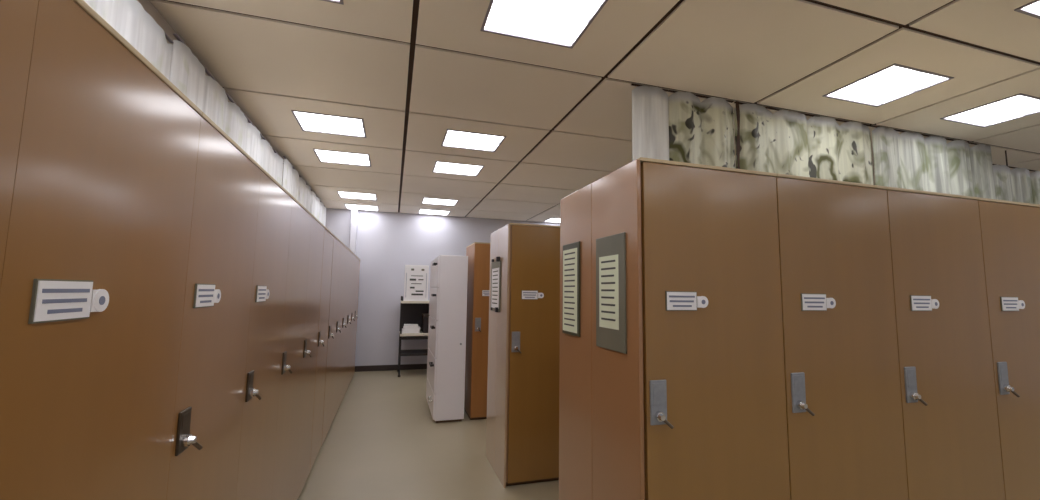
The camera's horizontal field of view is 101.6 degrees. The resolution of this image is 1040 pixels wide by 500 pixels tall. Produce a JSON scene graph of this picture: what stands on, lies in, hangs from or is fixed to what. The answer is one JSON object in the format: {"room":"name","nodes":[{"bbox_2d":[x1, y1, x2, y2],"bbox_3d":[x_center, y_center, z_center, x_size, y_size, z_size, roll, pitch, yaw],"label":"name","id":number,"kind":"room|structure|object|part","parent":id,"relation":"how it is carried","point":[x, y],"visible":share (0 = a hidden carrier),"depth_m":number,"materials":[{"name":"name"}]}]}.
{"room":"locker room","nodes":[
{"label":"locker room","id":0,"kind":"room"},
{"bbox_2d":[137,0,283,178],"bbox_3d":[-2.014,0.189,2.112,0.100,2.974,11.620,3,-6,-17],"label":"wall","id":1,"kind":"structure","parent":0,"point":[147,5],"depth_m":2.33,"materials":[{"name":"grey paint"}]},
{"bbox_2d":[84,0,173,80],"bbox_3d":[-1.540,-0.725,1.044,0.122,1.000,2.451,3,-6,-17],"label":"curtain","id":2,"kind":"object","parent":1,"relation":"hanging from","point":[128,18],"visible":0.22,"depth_m":1.95,"materials":[{"name":"grey fabric"}]},
{"bbox_3d":[-1.511,-1.218,1.100,0.018,0.006,2.450,3,-6,-17],"label":"rail","id":3,"kind":"part","parent":2,"relation":"part of","materials":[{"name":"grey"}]},
{"bbox_2d":[170,34,282,185],"bbox_3d":[-2.241,-0.539,3.370,0.119,1.060,2.380,3,-6,-17],"label":"curtain","id":4,"kind":"object","parent":1,"relation":"hanging from","point":[187,73],"visible":0.27,"depth_m":2.84,"materials":[{"name":"grey fabric"}]},
{"bbox_2d":[282,156,325,225],"bbox_3d":[-3.015,-0.329,5.947,0.121,1.120,2.981,3,-6,-17],"label":"curtain","id":5,"kind":"object","parent":1,"relation":"hanging from","point":[297,187],"visible":0.34,"depth_m":5.44,"materials":[{"name":"grey fabric"}]},
{"bbox_2d":[298,369,558,499],"bbox_3d":[2.929,1.936,3.439,10.270,0.100,11.620,3,-6,-17],"label":"floor","id":6,"kind":"structure","parent":0,"point":[383,441],"depth_m":3.88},
{"bbox_2d":[0,0,37,285],"bbox_3d":[-0.951,0.500,0.237,0.590,2.023,0.603,3,-6,-17],"label":"locker","id":7,"kind":"object","parent":6,"relation":"on","point":[17,17],"visible":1,"depth_m":0.65,"materials":[{"name":"laminate"}]},
{"bbox_2d":[0,0,201,499],"bbox_3d":[-1.125,0.554,0.813,0.590,2.023,0.603,3,-6,-17],"label":"locker","id":8,"kind":"object","parent":6,"relation":"on","point":[93,280],"visible":1,"depth_m":0.84,"materials":[{"name":"laminate"}]},
{"bbox_2d":[166,112,261,499],"bbox_3d":[-1.298,0.607,1.389,0.590,2.023,0.603,3,-6,-17],"label":"locker","id":9,"kind":"object","parent":6,"relation":"on","point":[207,422],"visible":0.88,"depth_m":1.43,"materials":[{"name":"laminate"}]},
{"bbox_3d":[-0.983,0.528,1.239,0.010,0.120,0.070,3,-6,-17],"label":"lock plate","id":10,"kind":"part","parent":9,"relation":"part of","materials":[{"name":"grey metal"}]},
{"bbox_3d":[-0.966,0.556,1.238,0.030,0.034,0.034,3,-6,-17],"label":"knob","id":11,"kind":"part","parent":9,"relation":"part of","materials":[{"name":"silver metal"}]},
{"bbox_2d":[236,168,292,499],"bbox_3d":[-1.472,0.661,1.965,0.590,2.023,0.603,3,-6,-17],"label":"locker","id":12,"kind":"object","parent":6,"relation":"on","point":[266,321],"visible":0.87,"depth_m":2.01,"materials":[{"name":"laminate"}]},
{"bbox_3d":[-1.156,0.582,1.815,0.010,0.120,0.070,3,-6,-17],"label":"lock plate","id":13,"kind":"part","parent":12,"relation":"part of","materials":[{"name":"grey metal"}]},
{"bbox_3d":[-1.139,0.609,1.815,0.030,0.034,0.034,3,-6,-17],"label":"knob","id":14,"kind":"part","parent":12,"relation":"part of","materials":[{"name":"silver metal"}]},
{"bbox_2d":[272,197,311,499],"bbox_3d":[-1.645,0.714,2.542,0.590,2.023,0.603,3,-6,-17],"label":"locker","id":15,"kind":"object","parent":6,"relation":"on","point":[300,224],"visible":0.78,"depth_m":2.59,"materials":[{"name":"laminate"}]},
{"bbox_3d":[-1.330,0.635,2.391,0.010,0.120,0.070,3,-6,-17],"label":"lock plate","id":16,"kind":"part","parent":15,"relation":"part of","materials":[{"name":"grey metal"}]},
{"bbox_3d":[-1.313,0.663,2.391,0.030,0.034,0.034,3,-6,-17],"label":"knob","id":17,"kind":"part","parent":15,"relation":"part of","materials":[{"name":"silver metal"}]},
{"bbox_2d":[293,215,324,499],"bbox_3d":[-1.819,0.768,3.118,0.590,2.023,0.603,3,-6,-17],"label":"locker","id":18,"kind":"object","parent":6,"relation":"on","point":[307,389],"visible":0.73,"depth_m":3.15,"materials":[{"name":"laminate"}]},
{"bbox_3d":[-1.504,0.689,2.967,0.010,0.120,0.070,3,-6,-17],"label":"lock plate","id":19,"kind":"part","parent":18,"relation":"part of","materials":[{"name":"grey metal"}]},
{"bbox_2d":[310,227,333,470],"bbox_3d":[-1.992,0.822,3.693,0.590,2.023,0.603,3,-6,-17],"label":"locker","id":20,"kind":"object","parent":6,"relation":"on","point":[318,410],"visible":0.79,"depth_m":3.73,"materials":[{"name":"laminate"}]},
{"bbox_3d":[-1.677,0.743,3.543,0.010,0.120,0.070,3,-6,-17],"label":"lock plate","id":21,"kind":"part","parent":20,"relation":"part of","materials":[{"name":"grey metal"}]},
{"bbox_2d":[321,235,340,446],"bbox_3d":[-2.166,0.875,4.270,0.590,2.023,0.603,3,-6,-17],"label":"locker","id":22,"kind":"object","parent":6,"relation":"on","point":[336,242],"visible":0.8,"depth_m":4.30,"materials":[{"name":"laminate"}]},
{"bbox_2d":[331,242,346,424],"bbox_3d":[-2.340,0.929,4.846,0.590,2.023,0.603,3,-6,-17],"label":"locker","id":23,"kind":"object","parent":6,"relation":"on","point":[335,394],"visible":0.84,"depth_m":4.89,"materials":[{"name":"laminate"}]},
{"bbox_2d":[338,247,350,408],"bbox_3d":[-2.513,0.982,5.422,0.590,2.023,0.603,3,-6,-17],"label":"locker","id":24,"kind":"object","parent":6,"relation":"on","point":[348,251],"visible":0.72,"depth_m":5.47,"materials":[{"name":"laminate"}]},
{"bbox_2d":[343,251,354,397],"bbox_3d":[-2.687,1.036,5.998,0.590,2.023,0.603,3,-6,-17],"label":"locker","id":25,"kind":"object","parent":6,"relation":"on","point":[352,253],"visible":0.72,"depth_m":6.04,"materials":[{"name":"laminate"}]},
{"bbox_2d":[348,255,357,386],"bbox_3d":[-2.860,1.089,6.574,0.590,2.023,0.603,3,-6,-17],"label":"locker","id":26,"kind":"object","parent":6,"relation":"on","point":[356,257],"visible":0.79,"depth_m":6.62,"materials":[{"name":"laminate"}]},
{"bbox_2d":[351,258,359,379],"bbox_3d":[-3.034,1.143,7.150,0.590,2.023,0.603,3,-6,-17],"label":"locker","id":27,"kind":"object","parent":6,"relation":"on","point":[358,263],"visible":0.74,"depth_m":7.20,"materials":[{"name":"laminate"}]},
{"bbox_2d":[397,296,428,376],"bbox_3d":[-1.691,1.545,7.761,1.008,1.380,0.568,3,-6,-17],"label":"shelf rack","id":28,"kind":"object","parent":6,"relation":"on","point":[411,312],"visible":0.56,"depth_m":7.81,"materials":[{"name":"black metal"}]},
{"bbox_3d":[-2.225,1.548,7.873,0.048,1.380,0.048,3,-6,-17],"label":"leg","id":29,"kind":"part","parent":28,"relation":"part of","materials":[{"name":"black metal"}]},
{"bbox_3d":[-2.076,1.502,7.377,0.048,1.380,0.048,3,-6,-17],"label":"leg","id":30,"kind":"part","parent":28,"relation":"part of","materials":[{"name":"black metal"}]},
{"bbox_2d":[402,324,419,332],"bbox_3d":[-1.969,1.417,7.663,0.310,0.145,0.300,3,-6,-17],"label":"paper stack","id":31,"kind":"object","parent":28,"relation":"on","point":[407,328],"visible":0.98,"depth_m":7.53,"materials":[{"name":"white paper"}]},
{"bbox_3d":[-1.690,1.524,7.761,0.990,0.042,0.555,3,-6,-17],"label":"shelf","id":32,"kind":"part","parent":28,"relation":"part of","materials":[{"name":"beige"}]},
{"bbox_3d":[-1.696,1.864,7.730,0.930,0.040,0.510,3,-6,-17],"label":"shelf","id":33,"kind":"part","parent":28,"relation":"part of","materials":[{"name":"black metal"}]},
{"bbox_3d":[-1.682,0.957,7.816,0.990,0.042,0.555,3,-6,-17],"label":"shelf","id":34,"kind":"part","parent":28,"relation":"part of","materials":[{"name":"beige"}]},
{"bbox_3d":[-1.759,1.299,8.026,0.930,0.600,0.010,3,-6,-17],"label":"panel","id":35,"kind":"part","parent":28,"relation":"part of","materials":[{"name":"black metal"}]},
{"bbox_2d":[404,265,428,300],"bbox_3d":[-1.877,0.597,7.668,0.420,0.640,0.190,3,-6,-17],"label":"sign board","id":36,"kind":"object","parent":28,"relation":"on","point":[416,279],"visible":0.99,"depth_m":7.58,"materials":[{"name":"white paper"}]},
{"bbox_2d":[422,313,429,332],"bbox_3d":[-1.610,1.342,7.799,0.366,0.330,0.356,3,-6,-17],"label":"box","id":37,"kind":"object","parent":28,"relation":"on","point":[425,316],"visible":0.44,"depth_m":7.60,"materials":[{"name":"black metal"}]},
{"bbox_2d":[426,255,467,422],"bbox_3d":[-0.969,1.060,5.399,0.392,1.910,1.057,3,-6,-17],"label":"tall cabinet","id":38,"kind":"object","parent":6,"relation":"on","point":[445,384],"visible":1,"depth_m":4.92,"materials":[{"name":"metal"}]},
{"bbox_3d":[-1.119,1.825,5.286,0.019,0.270,1.042,3,-6,-17],"label":"drawer","id":39,"kind":"part","parent":38,"relation":"part of","materials":[{"name":"white paint"}]},
{"bbox_3d":[-1.114,1.487,5.319,0.019,0.390,1.042,3,-6,-17],"label":"drawer","id":40,"kind":"part","parent":38,"relation":"part of","materials":[{"name":"white paint"}]},
{"bbox_3d":[-1.108,1.074,5.359,0.019,0.420,1.042,3,-6,-17],"label":"drawer","id":41,"kind":"part","parent":38,"relation":"part of","materials":[{"name":"white paint"}]},
{"bbox_3d":[-1.102,0.671,5.399,0.019,0.370,1.042,3,-6,-17],"label":"drawer","id":42,"kind":"part","parent":38,"relation":"part of","materials":[{"name":"white paint"}]},
{"bbox_3d":[-1.097,0.297,5.435,0.019,0.360,1.042,3,-6,-17],"label":"drawer","id":43,"kind":"part","parent":38,"relation":"part of","materials":[{"name":"white paint"}]},
{"bbox_2d":[464,242,489,419],"bbox_3d":[-0.321,0.980,5.380,0.669,2.083,0.660,3,-6,-17],"label":"locker","id":44,"kind":"object","parent":6,"relation":"on","point":[478,253],"visible":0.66,"depth_m":5.07,"materials":[{"name":"orange laminate"}]},
{"bbox_3d":[-0.499,0.885,5.030,0.070,0.160,0.010,3,-6,-17],"label":"lock plate","id":45,"kind":"part","parent":44,"relation":"part of","materials":[{"name":"metal"}]},
{"bbox_2d":[486,223,559,487],"bbox_3d":[0.132,0.841,3.731,0.686,2.053,0.700,3,-6,-17],"label":"locker","id":46,"kind":"object","parent":6,"relation":"on","point":[522,426],"visible":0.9,"depth_m":3.42,"materials":[{"name":"laminate"}]},
{"bbox_2d":[490,257,500,311],"bbox_3d":[-0.226,0.304,3.752,0.030,0.475,0.340,3,-6,-17],"label":"framed notice","id":47,"kind":"object","parent":46,"relation":"attached to","point":[495,266],"visible":1,"depth_m":3.71,"materials":[{"name":"white paper"}]},
{"bbox_3d":[-0.195,0.834,3.655,0.016,2.044,0.658,3,-6,-17],"label":"panel","id":48,"kind":"part","parent":46,"relation":"part of","materials":[{"name":"laminate"}]},
{"bbox_3d":[-0.032,0.730,3.366,0.070,0.160,0.010,3,-6,-17],"label":"lock plate","id":49,"kind":"part","parent":46,"relation":"part of","materials":[{"name":"metal"}]},
{"bbox_3d":[0.231,0.809,3.453,0.654,2.007,0.020,3,-6,-17],"label":"door","id":50,"kind":"part","parent":46,"relation":"part of","materials":[{"name":"brown laminate"}]},
{"bbox_2d":[559,157,789,499],"bbox_3d":[0.657,0.694,1.984,0.686,2.023,0.820,3,-6,-17],"label":"locker","id":51,"kind":"object","parent":6,"relation":"on","point":[694,408],"visible":1,"depth_m":1.68,"materials":[{"name":"laminate"}]},
{"bbox_2d":[562,241,579,336],"bbox_3d":[0.260,0.198,2.168,0.010,0.465,0.210,3,-6,-17],"label":"framed notice","id":52,"kind":"object","parent":51,"relation":"attached to","point":[570,309],"visible":1,"depth_m":2.15,"materials":[{"name":"yellow"}]},
{"bbox_3d":[0.330,0.686,1.908,0.016,2.014,0.778,3,-6,-17],"label":"panel","id":53,"kind":"part","parent":51,"relation":"part of","materials":[{"name":"laminate"}]},
{"bbox_2d":[596,232,626,353],"bbox_3d":[0.377,0.176,1.778,0.010,0.475,0.245,3,-6,-17],"label":"framed notice","id":54,"kind":"object","parent":51,"relation":"attached to","point":[611,334],"visible":1,"depth_m":1.75,"materials":[{"name":"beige paper"}]},
{"bbox_3d":[0.511,0.562,1.564,0.070,0.160,0.010,3,-6,-17],"label":"lock plate","id":55,"kind":"part","parent":51,"relation":"part of","materials":[{"name":"metal"}]},
{"bbox_3d":[0.512,0.607,1.542,0.034,0.034,0.030,3,-6,-17],"label":"knob","id":56,"kind":"part","parent":51,"relation":"part of","materials":[{"name":"silver metal"}]},
{"bbox_3d":[0.774,0.656,1.649,0.654,1.977,0.020,3,-6,-17],"label":"door","id":57,"kind":"part","parent":51,"relation":"part of","materials":[{"name":"brown laminate"}]},
{"bbox_2d":[776,173,907,499],"bbox_3d":[1.308,0.722,2.178,0.669,2.023,0.820,3,-6,-17],"label":"locker","id":58,"kind":"object","parent":6,"relation":"on","point":[845,432],"visible":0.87,"depth_m":1.85,"materials":[{"name":"laminate"}]},
{"bbox_3d":[1.153,0.590,1.755,0.070,0.160,0.010,3,-6,-17],"label":"lock plate","id":59,"kind":"part","parent":58,"relation":"part of","materials":[{"name":"metal"}]},
{"bbox_3d":[1.155,0.635,1.733,0.034,0.034,0.030,3,-6,-17],"label":"knob","id":60,"kind":"part","parent":58,"relation":"part of","materials":[{"name":"silver metal"}]},
{"bbox_2d":[886,187,1004,499],"bbox_3d":[1.950,0.750,2.369,0.669,2.023,0.820,3,-6,-17],"label":"locker","id":61,"kind":"object","parent":6,"relation":"on","point":[951,427],"visible":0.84,"depth_m":2.04,"materials":[{"name":"laminate"}]},
{"bbox_3d":[1.795,0.618,1.945,0.070,0.160,0.010,3,-6,-17],"label":"lock plate","id":62,"kind":"part","parent":61,"relation":"part of","materials":[{"name":"metal"}]},
{"bbox_3d":[1.797,0.663,1.924,0.034,0.034,0.030,3,-6,-17],"label":"knob","id":63,"kind":"part","parent":61,"relation":"part of","materials":[{"name":"silver metal"}]},
{"bbox_2d":[978,197,1039,499],"bbox_3d":[2.591,0.778,2.559,0.669,2.023,0.820,3,-6,-17],"label":"locker","id":64,"kind":"object","parent":6,"relation":"on","point":[1010,230],"visible":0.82,"depth_m":2.20,"materials":[{"name":"laminate"}]},
{"bbox_3d":[2.437,0.646,2.136,0.070,0.160,0.010,3,-6,-17],"label":"lock plate","id":65,"kind":"part","parent":64,"relation":"part of","materials":[{"name":"metal"}]},
{"bbox_3d":[2.438,0.691,2.114,0.034,0.034,0.030,3,-6,-17],"label":"knob","id":66,"kind":"part","parent":64,"relation":"part of","materials":[{"name":"silver metal"}]},
{"bbox_2d":[325,208,559,365],"bbox_3d":[1.268,0.852,9.184,10.470,3.124,0.100,3,-6,-17],"label":"wall","id":67,"kind":"structure","parent":0,"point":[386,242],"depth_m":8.04,"materials":[{"name":"white paint"}]},
{"bbox_2d":[349,209,357,254],"bbox_3d":[-3.110,0.725,7.772,0.110,2.974,0.100,3,-6,-17],"label":"trim","id":68,"kind":"structure","parent":67,"relation":"attached to","point":[354,212],"depth_m":7.83,"materials":[{"name":"white paint"}]},
{"bbox_2d":[355,364,426,371],"bbox_3d":[1.262,2.351,8.983,10.270,0.100,0.014,3,-6,-17],"label":"baseboard","id":69,"kind":"structure","parent":67,"relation":"attached to","point":[402,366],"depth_m":7.88,"materials":[{"name":"brown"}]},
{"bbox_2d":[149,0,1039,222],"bbox_3d":[2.973,-1.088,3.734,10.470,0.030,11.620,3,-6,-17],"label":"ceiling","id":70,"kind":"structure","parent":0,"point":[414,71],"depth_m":2.86,"materials":[{"name":"brown"}]},
{"bbox_2d":[291,110,365,137],"bbox_3d":[-1.702,-1.135,3.832,0.565,0.017,0.475,3,-6,-17],"label":"recessed light","id":71,"kind":"object","parent":70,"relation":"in","point":[308,121],"visible":1,"depth_m":3.82,"materials":[{"name":"white plastic"}]},
{"bbox_2d":[321,0,343,4],"bbox_3d":[-1.118,-1.315,1.895,0.565,0.017,0.475,3,-6,-17],"label":"recessed light","id":72,"kind":"object","parent":70,"relation":"in","point":[332,1],"visible":1,"depth_m":2.18,"materials":[{"name":"white"}]},
{"bbox_2d":[313,149,370,166],"bbox_3d":[-1.994,-1.045,4.800,0.565,0.017,0.475,3,-6,-17],"label":"recessed light","id":73,"kind":"object","parent":70,"relation":"in","point":[328,156],"visible":0.94,"depth_m":4.79,"materials":[{"name":"white plastic"}]},
{"bbox_2d":[337,191,376,199],"bbox_3d":[-2.577,-0.865,6.736,0.565,0.017,0.475,3,-6,-17],"label":"recessed light","id":74,"kind":"object","parent":70,"relation":"in","point":[352,195],"visible":0.99,"depth_m":6.73,"materials":[{"name":"white"}]},
{"bbox_2d":[344,204,378,210],"bbox_3d":[-2.869,-0.775,7.704,0.565,0.017,0.475,3,-6,-17],"label":"recessed light","id":75,"kind":"object","parent":70,"relation":"in","point":[348,206],"visible":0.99,"depth_m":7.71,"materials":[{"name":"white plastic"}]},
{"bbox_2d":[418,209,450,215],"bbox_3d":[-1.636,-0.721,8.070,0.565,0.017,0.475,3,-6,-17],"label":"recessed light","id":76,"kind":"object","parent":70,"relation":"in","point":[421,211],"visible":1,"depth_m":8.09,"materials":[{"name":"white plastic"}]},
{"bbox_2d":[419,210,448,214],"bbox_3d":[-1.636,-0.722,8.070,0.533,0.005,0.443,3,-6,-17],"label":"diffuser","id":77,"kind":"object","parent":76,"relation":"attached to","point":[432,212],"depth_m":8.10,"materials":[{"name":"white plastic"}]},
{"bbox_2d":[422,198,458,205],"bbox_3d":[-1.344,-0.811,7.102,0.565,0.017,0.475,3,-6,-17],"label":"recessed light","id":78,"kind":"object","parent":70,"relation":"in","point":[435,201],"visible":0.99,"depth_m":7.10,"materials":[{"name":"white plastic"}]},
{"bbox_2d":[432,161,483,175],"bbox_3d":[-0.761,-0.991,5.166,0.565,0.017,0.475,3,-6,-17],"label":"recessed light","id":79,"kind":"object","parent":70,"relation":"in","point":[439,167],"visible":0.97,"depth_m":5.16,"materials":[{"name":"white plastic"}]},
{"bbox_2d":[441,129,505,151],"bbox_3d":[-0.469,-1.081,4.198,0.565,0.017,0.475,3,-6,-17],"label":"recessed light","id":80,"kind":"object","parent":70,"relation":"in","point":[452,138],"visible":1,"depth_m":4.19,"materials":[{"name":"white plastic"}]},
{"bbox_2d":[480,0,607,48],"bbox_3d":[0.114,-1.262,2.262,0.565,0.017,0.475,3,-6,-17],"label":"recessed light","id":81,"kind":"object","parent":70,"relation":"in","point":[562,23],"visible":1,"depth_m":2.30,"materials":[{"name":"white plastic"}]},
{"bbox_2d":[543,218,559,222],"bbox_3d":[0.829,-0.614,8.803,0.565,0.017,0.475,3,-6,-17],"label":"recessed light","id":82,"kind":"object","parent":70,"relation":"in","point":[555,220],"visible":0.46,"depth_m":8.81,"materials":[{"name":"white"}]},
{"bbox_2d":[546,218,559,221],"bbox_3d":[0.829,-0.615,8.803,0.533,0.005,0.443,3,-6,-17],"label":"diffuser","id":83,"kind":"object","parent":82,"relation":"attached to","point":[551,219],"depth_m":8.80,"materials":[{"name":"white plastic"}]},
{"bbox_2d":[631,84,668,160],"bbox_3d":[0.929,-0.588,2.966,0.300,1.172,0.059,3,-6,-17],"label":"curtain","id":84,"kind":"object","parent":70,"relation":"hanging from","point":[650,115],"visible":0.5,"depth_m":2.99,"materials":[{"name":"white fabric"}]},
{"bbox_2d":[668,90,734,167],"bbox_3d":[1.354,-0.569,3.091,0.575,1.172,0.069,3,-6,-17],"label":"curtain","id":85,"kind":"object","parent":70,"relation":"hanging from","point":[702,132],"visible":0.44,"depth_m":3.12,"materials":[{"name":"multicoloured fabric"}]},
{"bbox_3d":[1.356,-1.147,3.168,0.575,0.006,0.018,3,-6,-17],"label":"rail","id":86,"kind":"part","parent":85,"relation":"part of","materials":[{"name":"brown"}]},
{"bbox_2d":[736,101,739,168],"bbox_3d":[1.645,-0.593,3.172,0.049,1.080,0.014,3,-6,-17],"label":"ribbon","id":87,"kind":"object","parent":70,"relation":"hanging from","point":[737,102],"visible":0.48,"depth_m":3.20,"materials":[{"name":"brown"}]},
{"bbox_2d":[734,102,873,184],"bbox_3d":[2.338,-0.526,3.382,1.440,1.172,0.071,3,-6,-17],"label":"curtain","id":88,"kind":"object","parent":70,"relation":"hanging from","point":[786,142],"visible":0.46,"depth_m":3.39,"materials":[{"name":"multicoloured fabric"}]},
{"bbox_3d":[2.340,-1.104,3.461,1.440,0.006,0.018,3,-6,-17],"label":"rail","id":89,"kind":"part","parent":88,"relation":"part of","materials":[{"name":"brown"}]},
{"bbox_2d":[822,63,953,106],"bbox_3d":[2.579,-1.154,2.995,0.565,0.017,0.475,3,-6,-17],"label":"recessed light","id":90,"kind":"object","parent":70,"relation":"in","point":[893,82],"visible":1,"depth_m":2.97,"materials":[{"name":"white plastic"}]},
{"bbox_2d":[870,125,995,198],"bbox_3d":[3.796,-0.462,3.817,1.595,1.172,0.068,3,-6,-17],"label":"curtain","id":91,"kind":"object","parent":70,"relation":"hanging from","point":[906,160],"visible":0.4,"depth_m":3.83,"materials":[{"name":"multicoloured fabric"}]},
{"bbox_3d":[3.798,-1.041,3.894,1.595,0.006,0.018,3,-6,-17],"label":"rail","id":92,"kind":"part","parent":91,"relation":"part of","materials":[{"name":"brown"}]},
{"bbox_2d":[940,93,1039,127],"bbox_3d":[3.812,-1.100,3.361,0.565,0.017,0.475,3,-6,-17],"label":"recessed light","id":93,"kind":"object","parent":70,"relation":"in","point":[1020,105],"visible":1,"depth_m":3.37,"materials":[{"name":"white plastic"}]},
{"bbox_2d":[993,150,1039,204],"bbox_3d":[6.045,-0.362,4.517,3.080,1.174,0.069,3,-6,-17],"label":"curtain","id":94,"kind":"object","parent":70,"relation":"hanging from","point":[1016,184],"visible":0.34,"depth_m":4.22,"materials":[{"name":"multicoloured fabric"}]},
{"bbox_2d":[1014,0,1039,18],"bbox_3d":[2.871,-1.244,2.027,0.565,0.017,0.475,3,-6,-17],"label":"recessed light","id":95,"kind":"object","parent":70,"relation":"in","point":[1032,9],"visible":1,"depth_m":2.17,"materials":[{"name":"white plastic"}]},
{"bbox_2d":[1023,1,1039,13],"bbox_3d":[2.871,-1.245,2.027,0.533,0.005,0.443,3,-6,-17],"label":"diffuser","id":96,"kind":"object","parent":95,"relation":"attached to","point":[1033,7],"depth_m":2.16,"materials":[{"name":"white plastic"}]}
]}

